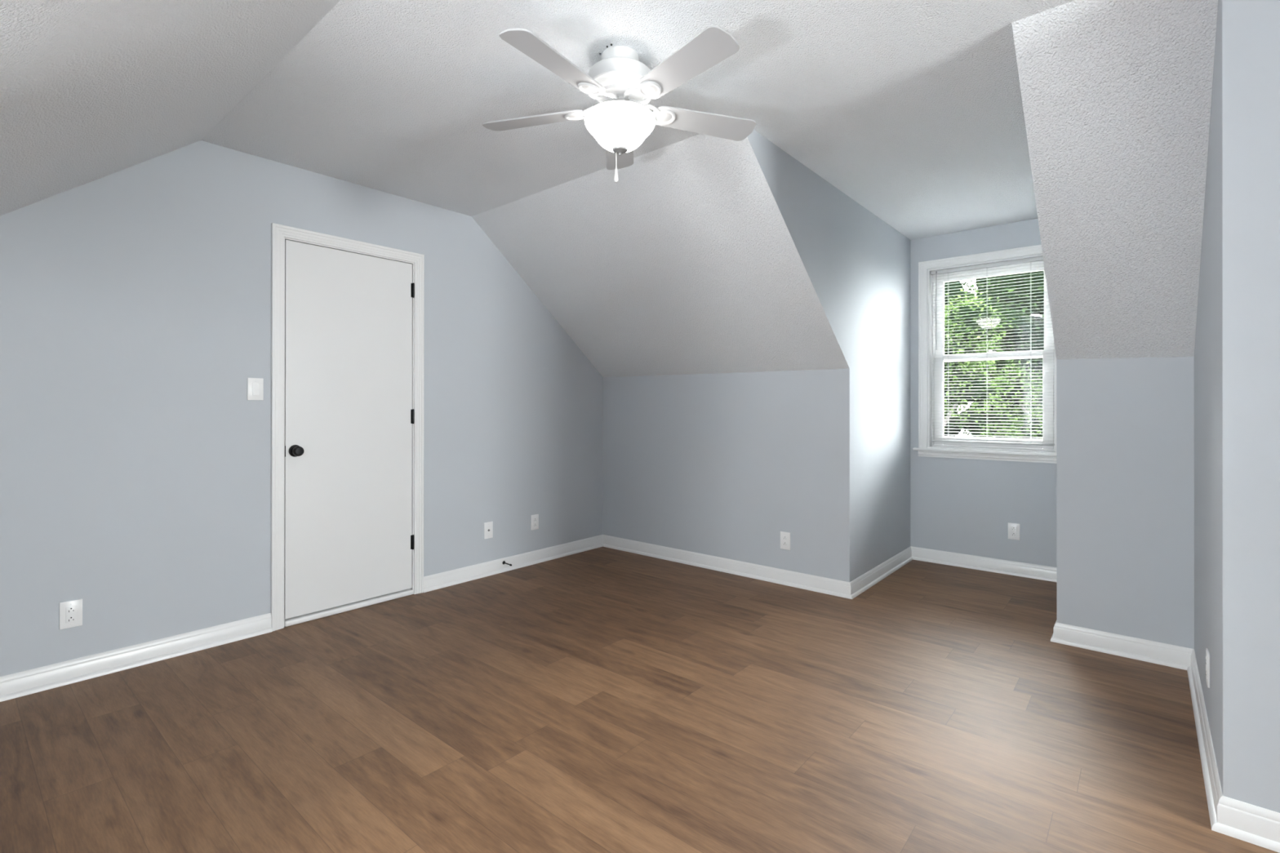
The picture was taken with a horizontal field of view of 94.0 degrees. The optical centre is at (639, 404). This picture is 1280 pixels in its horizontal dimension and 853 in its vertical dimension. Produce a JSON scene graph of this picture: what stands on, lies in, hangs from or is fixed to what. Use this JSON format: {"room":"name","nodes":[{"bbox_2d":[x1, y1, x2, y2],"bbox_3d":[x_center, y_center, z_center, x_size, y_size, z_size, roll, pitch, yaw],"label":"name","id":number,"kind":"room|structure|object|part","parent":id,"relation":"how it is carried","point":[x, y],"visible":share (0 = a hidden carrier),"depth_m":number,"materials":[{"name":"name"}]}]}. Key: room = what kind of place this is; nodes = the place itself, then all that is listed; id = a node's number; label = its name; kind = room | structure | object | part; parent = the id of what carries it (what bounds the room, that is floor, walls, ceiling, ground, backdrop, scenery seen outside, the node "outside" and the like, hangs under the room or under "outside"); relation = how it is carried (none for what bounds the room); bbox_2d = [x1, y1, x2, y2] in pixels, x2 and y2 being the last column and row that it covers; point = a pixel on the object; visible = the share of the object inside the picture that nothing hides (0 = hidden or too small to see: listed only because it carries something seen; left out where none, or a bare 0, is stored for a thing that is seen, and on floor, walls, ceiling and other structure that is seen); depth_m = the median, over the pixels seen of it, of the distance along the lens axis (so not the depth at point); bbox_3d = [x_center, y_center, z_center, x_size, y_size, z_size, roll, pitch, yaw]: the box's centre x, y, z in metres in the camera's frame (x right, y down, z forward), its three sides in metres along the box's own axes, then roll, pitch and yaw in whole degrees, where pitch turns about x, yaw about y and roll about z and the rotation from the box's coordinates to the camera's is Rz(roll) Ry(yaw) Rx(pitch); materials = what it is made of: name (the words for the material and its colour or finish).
{"room":"empty attic bedroom","nodes":[
{"label":"empty attic bedroom","id":0,"kind":"room"},
{"bbox_2d":[0,0,340,215],"bbox_3d":[-1.826,-0.816,1.734,2.230,1.134,1.383,0,0,40],"label":"ceiling","id":1,"kind":"structure","parent":0,"point":[91,91],"depth_m":1.70,"materials":[{"name":"white paint"}]},
{"bbox_2d":[0,140,603,676],"bbox_3d":[-1.695,-0.050,3.518,0.120,2.473,4.126,0,0,40],"label":"wall","id":2,"kind":"structure","parent":0,"point":[135,300],"depth_m":2.88,"materials":[{"name":"grey paint"}]},
{"bbox_2d":[59,599,82,630],"bbox_3d":[-2.431,0.894,2.551,0.008,0.114,0.072,0,0,40],"label":"wall outlet","id":3,"kind":"object","parent":2,"relation":"attached to","point":[70,611],"visible":1,"depth_m":2.55,"materials":[{"name":"white plastic"}]},
{"bbox_2d":[66,605,76,622],"bbox_3d":[-2.429,0.894,2.549,0.003,0.067,0.034,0,0,40],"label":"receptacle","id":4,"kind":"object","parent":3,"relation":"attached to","point":[71,611],"depth_m":2.55,"materials":[{"name":"grey plastic"}]},
{"bbox_2d":[0,613,272,702],"bbox_3d":[-2.453,1.137,2.512,0.024,0.094,1.615,0,0,40],"label":"baseboard","id":5,"kind":"structure","parent":2,"relation":"attached to","point":[23,683],"depth_m":2.68,"materials":[{"name":"white paint"}]},
{"bbox_2d":[247,377,263,399],"bbox_3d":[-1.981,-0.082,3.078,0.012,0.114,0.072,0,0,40],"label":"light switch","id":6,"kind":"object","parent":2,"relation":"attached to","point":[255,385],"visible":1,"depth_m":3.08,"materials":[{"name":"white plastic"}]},
{"bbox_2d":[270,222,424,631],"bbox_3d":[-1.695,0.116,3.495,0.128,2.140,0.862,0,0,40],"label":"door frame","id":7,"kind":"structure","parent":2,"relation":"attached to","point":[278,232],"depth_m":3.19,"materials":[{"name":"white paint"}]},
{"bbox_2d":[284,240,414,619],"bbox_3d":[-1.650,0.131,3.459,0.096,2.030,0.735,0,0,40],"label":"door","id":8,"kind":"structure","parent":2,"relation":"in","point":[348,538],"depth_m":3.43,"materials":[{"name":"white paint"}]},
{"bbox_3d":[-1.837,0.248,3.204,0.050,0.054,0.054,0,0,40],"label":"knob","id":9,"kind":"part","parent":8,"relation":"part of","materials":[{"name":"black metal"}]},
{"bbox_2d":[484,521,493,539],"bbox_3d":[-1.055,0.875,4.167,0.014,0.114,0.072,0,0,40],"label":"jack plate","id":10,"kind":"object","parent":2,"relation":"attached to","point":[488,526],"visible":1,"depth_m":4.17,"materials":[{"name":"white plastic"}]},
{"bbox_2d":[423,534,602,592],"bbox_3d":[-0.840,1.141,4.412,0.024,0.094,1.653,0,0,40],"label":"baseboard","id":11,"kind":"structure","parent":2,"relation":"attached to","point":[442,580],"depth_m":4.28,"materials":[{"name":"white paint"}]},
{"bbox_2d":[530,514,538,530],"bbox_3d":[-0.790,0.881,4.484,0.008,0.114,0.072,0,0,40],"label":"wall outlet","id":12,"kind":"object","parent":2,"relation":"attached to","point":[534,518],"visible":1,"depth_m":4.48,"materials":[{"name":"white plastic"}]},
{"bbox_2d":[533,517,537,527],"bbox_3d":[-0.788,0.881,4.483,0.003,0.067,0.034,0,0,40],"label":"receptacle","id":13,"kind":"object","parent":12,"relation":"attached to","point":[535,519],"depth_m":4.48,"materials":[{"name":"grey plastic"}]},
{"bbox_2d":[201,0,1074,239],"bbox_3d":[1.401,-1.348,0.892,8.000,0.120,6.614,0,0,40],"label":"ceiling","id":14,"kind":"structure","parent":0,"point":[913,110],"depth_m":2.50,"materials":[{"name":"white paint"}]},
{"bbox_2d":[481,25,755,182],"bbox_3d":[-0.081,-1.055,2.178,1.064,0.465,1.052,0,0,40],"label":"ceiling fan","id":15,"kind":"object","parent":14,"relation":"hanging from","point":[621,83],"visible":1,"depth_m":2.11,"materials":[{"name":"white metal"}]},
{"bbox_3d":[-0.402,-1.097,2.302,0.432,0.006,0.126,0,12,16],"label":"blade","id":16,"kind":"part","parent":15,"relation":"part of","materials":[{"name":"white wood"}]},
{"bbox_3d":[-0.265,-1.098,1.925,0.126,0.006,0.432,15,8,33],"label":"blade","id":17,"kind":"part","parent":15,"relation":"part of","materials":[{"name":"grey wood"}]},
{"bbox_3d":[-0.088,-0.850,2.207,0.016,0.054,0.016,0,0,40],"label":"pull knob","id":18,"kind":"part","parent":15,"relation":"part of","materials":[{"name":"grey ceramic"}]},
{"bbox_3d":[-0.074,-1.006,2.208,0.262,0.125,0.262,0,0,40],"label":"lamp shade","id":19,"kind":"part","parent":15,"relation":"part of","materials":[{"name":"white glass"}]},
{"bbox_3d":[-0.085,-1.097,2.549,0.126,0.006,0.432,-12,0,-2],"label":"blade","id":20,"kind":"part","parent":15,"relation":"part of","materials":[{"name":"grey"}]},
{"bbox_3d":[0.136,-1.098,1.939,0.126,0.006,0.432,16,-10,-37],"label":"blade","id":21,"kind":"part","parent":15,"relation":"part of","materials":[{"name":"grey wood"}]},
{"bbox_3d":[0.247,-1.097,2.324,0.432,0.006,0.126,0,-12,-20],"label":"blade","id":22,"kind":"part","parent":15,"relation":"part of","materials":[{"name":"grey wood"}]},
{"bbox_2d":[0,546,1279,852],"bbox_3d":[1.399,1.259,0.888,8.000,0.150,6.614,0,0,40],"label":"floor","id":23,"kind":"structure","parent":0,"point":[602,700],"depth_m":2.14,"materials":[{"name":"wood"}]},
{"bbox_2d":[284,588,413,626],"bbox_3d":[-1.697,1.171,3.494,0.117,0.031,0.730,0,0,40],"label":"threshold","id":24,"kind":"object","parent":23,"relation":"on","point":[324,613],"visible":0.57,"depth_m":3.43,"materials":[{"name":"white paint"}]},
{"bbox_2d":[471,133,849,377],"bbox_3d":[0.046,-0.801,3.939,2.230,1.153,1.384,0,0,40],"label":"ceiling","id":25,"kind":"structure","parent":0,"point":[690,262],"depth_m":3.67,"materials":[{"name":"white paint"}]},
{"bbox_2d":[746,129,910,582],"bbox_3d":[1.269,-0.084,3.712,0.072,2.545,2.624,0,0,40],"label":"wall","id":26,"kind":"structure","parent":0,"point":[857,265],"depth_m":3.88,"materials":[{"name":"grey paint"}]},
{"bbox_2d":[849,546,912,599],"bbox_3d":[1.697,1.143,4.141,0.024,0.094,1.268,0,0,40],"label":"baseboard","id":27,"kind":"structure","parent":26,"relation":"attached to","point":[864,582],"depth_m":4.06,"materials":[{"name":"white paint"}]},
{"bbox_2d":[602,356,1194,648],"bbox_3d":[1.123,0.477,3.909,3.910,1.424,0.120,0,0,40],"label":"wall","id":28,"kind":"structure","parent":0,"point":[717,464],"depth_m":3.76,"materials":[{"name":"grey paint"}]},
{"bbox_2d":[602,534,852,599],"bbox_3d":[0.491,1.142,4.350,2.134,0.094,0.024,0,0,40],"label":"baseboard","id":29,"kind":"structure","parent":28,"relation":"attached to","point":[793,579],"depth_m":4.19,"materials":[{"name":"white paint"}]},
{"bbox_2d":[780,531,790,550],"bbox_3d":[0.963,0.901,3.960,0.072,0.114,0.008,0,0,40],"label":"wall outlet","id":30,"kind":"object","parent":28,"relation":"attached to","point":[784,536],"visible":1,"depth_m":3.96,"materials":[{"name":"white plastic"}]},
{"bbox_2d":[782,535,787,546],"bbox_3d":[0.962,0.901,3.958,0.034,0.067,0.003,0,0,40],"label":"receptacle","id":31,"kind":"object","parent":30,"relation":"attached to","point":[784,537],"depth_m":3.96,"materials":[{"name":"grey plastic"}]},
{"bbox_2d":[1050,622,1193,670],"bbox_3d":[2.272,1.141,2.837,0.532,0.094,0.024,0,0,40],"label":"baseboard","id":32,"kind":"structure","parent":28,"relation":"attached to","point":[1147,651],"depth_m":2.82,"materials":[{"name":"white paint"}]},
{"bbox_2d":[910,217,1056,567],"bbox_3d":[2.542,-0.046,4.343,1.053,2.473,0.130,0,0,40],"label":"wall","id":33,"kind":"structure","parent":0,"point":[964,506],"depth_m":4.35,"materials":[{"name":"grey paint"}]},
{"bbox_2d":[911,546,1056,582],"bbox_3d":[2.492,1.143,4.282,1.053,0.094,0.024,0,0,40],"label":"baseboard","id":34,"kind":"structure","parent":33,"relation":"attached to","point":[966,561],"depth_m":4.29,"materials":[{"name":"white paint"}]},
{"bbox_2d":[912,244,1056,463],"bbox_3d":[2.533,-0.351,4.322,1.007,1.490,0.175,0,0,40],"label":"window","id":35,"kind":"structure","parent":33,"relation":"attached to","point":[927,381],"depth_m":4.41,"materials":[{"name":"white paint"}]},
{"bbox_3d":[2.529,0.335,4.317,1.007,0.025,0.165,0,0,40],"label":"sill","id":36,"kind":"part","parent":35,"relation":"part of","materials":[{"name":"white paint"}]},
{"bbox_3d":[2.556,-0.039,4.349,0.761,0.684,0.027,0,0,40],"label":"sash","id":37,"kind":"part","parent":35,"relation":"part of","materials":[{"name":"white plastic"}]},
{"bbox_3d":[2.576,-0.668,4.373,0.761,0.677,0.027,0,0,40],"label":"sash","id":38,"kind":"part","parent":35,"relation":"part of","materials":[{"name":"white plastic"}]},
{"bbox_2d":[930,256,1054,445],"bbox_3d":[2.523,-0.372,4.311,0.783,1.298,0.038,0,0,40],"label":"window blind","id":39,"kind":"object","parent":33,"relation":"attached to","point":[1041,258],"visible":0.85,"depth_m":4.31,"materials":[{"name":"grey plastic"}]},
{"bbox_3d":[2.515,-0.364,4.324,0.005,1.272,0.028,0,0,40],"label":"ladder cord","id":40,"kind":"part","parent":39,"relation":"part of","materials":[{"name":"white fabric"}]},
{"bbox_3d":[2.526,-1.008,4.315,0.783,0.025,0.025,0,0,40],"label":"head rail","id":41,"kind":"part","parent":39,"relation":"part of","materials":[{"name":"grey plastic"}]},
{"bbox_3d":[2.526,0.271,4.313,0.775,0.012,0.025,0,0,40],"label":"rail","id":42,"kind":"part","parent":39,"relation":"part of","materials":[{"name":"grey plastic"}]},
{"bbox_3d":[2.718,-0.364,4.151,0.005,1.272,0.028,0,0,40],"label":"ladder cord","id":43,"kind":"part","parent":39,"relation":"part of","materials":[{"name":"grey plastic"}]},
{"bbox_2d":[1008,522,1019,540],"bbox_3d":[2.620,0.887,4.184,0.072,0.114,0.008,0,0,40],"label":"wall outlet","id":44,"kind":"object","parent":33,"relation":"attached to","point":[1013,528],"visible":1,"depth_m":4.18,"materials":[{"name":"white plastic"}]},
{"bbox_2d":[1011,526,1016,536],"bbox_3d":[2.619,0.887,4.182,0.034,0.067,0.003,0,0,40],"label":"receptacle","id":45,"kind":"object","parent":44,"relation":"attached to","point":[1013,528],"depth_m":4.18,"materials":[{"name":"grey plastic"}]},
{"bbox_2d":[1011,0,1217,359],"bbox_3d":[1.938,-0.798,2.333,0.627,1.161,1.384,0,0,40],"label":"ceiling","id":46,"kind":"structure","parent":0,"point":[1116,95],"depth_m":2.20,"materials":[{"name":"white paint"}]},
{"bbox_2d":[1194,0,1222,793],"bbox_3d":[2.113,-0.050,2.177,0.080,2.473,1.401,0,0,40],"label":"wall","id":47,"kind":"structure","parent":0,"point":[1208,348],"depth_m":1.95,"materials":[{"name":"grey paint"}]},
{"bbox_2d":[1186,648,1222,826],"bbox_3d":[2.038,1.140,2.170,0.024,0.094,1.346,0,0,40],"label":"baseboard","id":48,"kind":"structure","parent":47,"relation":"attached to","point":[1209,766],"depth_m":2.00,"materials":[{"name":"white paint"}]},
{"bbox_2d":[1205,648,1209,688],"bbox_3d":[1.940,0.898,2.041,0.008,0.114,0.072,0,0,40],"label":"wall outlet","id":49,"kind":"object","parent":47,"relation":"attached to","point":[1207,654],"visible":1,"depth_m":2.02,"materials":[{"name":"white plastic"}]},
{"bbox_2d":[1205,656,1207,679],"bbox_3d":[1.938,0.898,2.043,0.003,0.067,0.034,0,0,40],"label":"receptacle","id":50,"kind":"object","parent":49,"relation":"attached to","point":[1206,656],"depth_m":2.03,"materials":[{"name":"grey plastic"}]},
{"bbox_2d":[1222,0,1279,813],"bbox_3d":[3.336,-0.052,0.273,4.410,2.473,0.080,0,0,40],"label":"wall","id":51,"kind":"structure","parent":0,"point":[1251,28],"depth_m":1.63,"materials":[{"name":"grey paint"}]},
{"bbox_2d":[1211,795,1279,852],"bbox_3d":[3.261,1.137,0.265,4.354,0.094,0.024,0,0,40],"label":"baseboard","id":52,"kind":"structure","parent":51,"relation":"attached to","point":[1246,822],"depth_m":1.62,"materials":[{"name":"white paint"}]},
{"label":"outside","id":53,"kind":"structure","parent":0,"visible":0},
{"bbox_3d":[26.036,4.307,36.089,100.000,0.300,78.556,0,0,40],"label":"ground","id":54,"kind":"structure","parent":53,"visible":0},
{"bbox_2d":[943,285,1014,432],"bbox_3d":[3.978,0.849,9.613,2.020,6.510,3.589,0,0,-41],"label":"maple tree","id":55,"kind":"object","parent":54,"relation":"on","point":[958,398],"visible":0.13,"depth_m":8.73,"materials":[{"name":"green plant"}]},
{"bbox_2d":[943,270,1044,438],"bbox_3d":[8.378,-0.036,14.429,5.617,8.301,4.376,0,0,30],"label":"shade tree","id":56,"kind":"object","parent":54,"relation":"on","point":[1037,364],"visible":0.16,"depth_m":14.07,"materials":[{"name":"green plant"}]},
{"bbox_2d":[960,359,1042,439],"bbox_3d":[7.366,1.328,10.063,3.676,5.559,2.017,0,0,40],"label":"maple tree","id":57,"kind":"object","parent":54,"relation":"on","point":[1017,389],"visible":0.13,"depth_m":10.49,"materials":[{"name":"green plant"}]}
]}

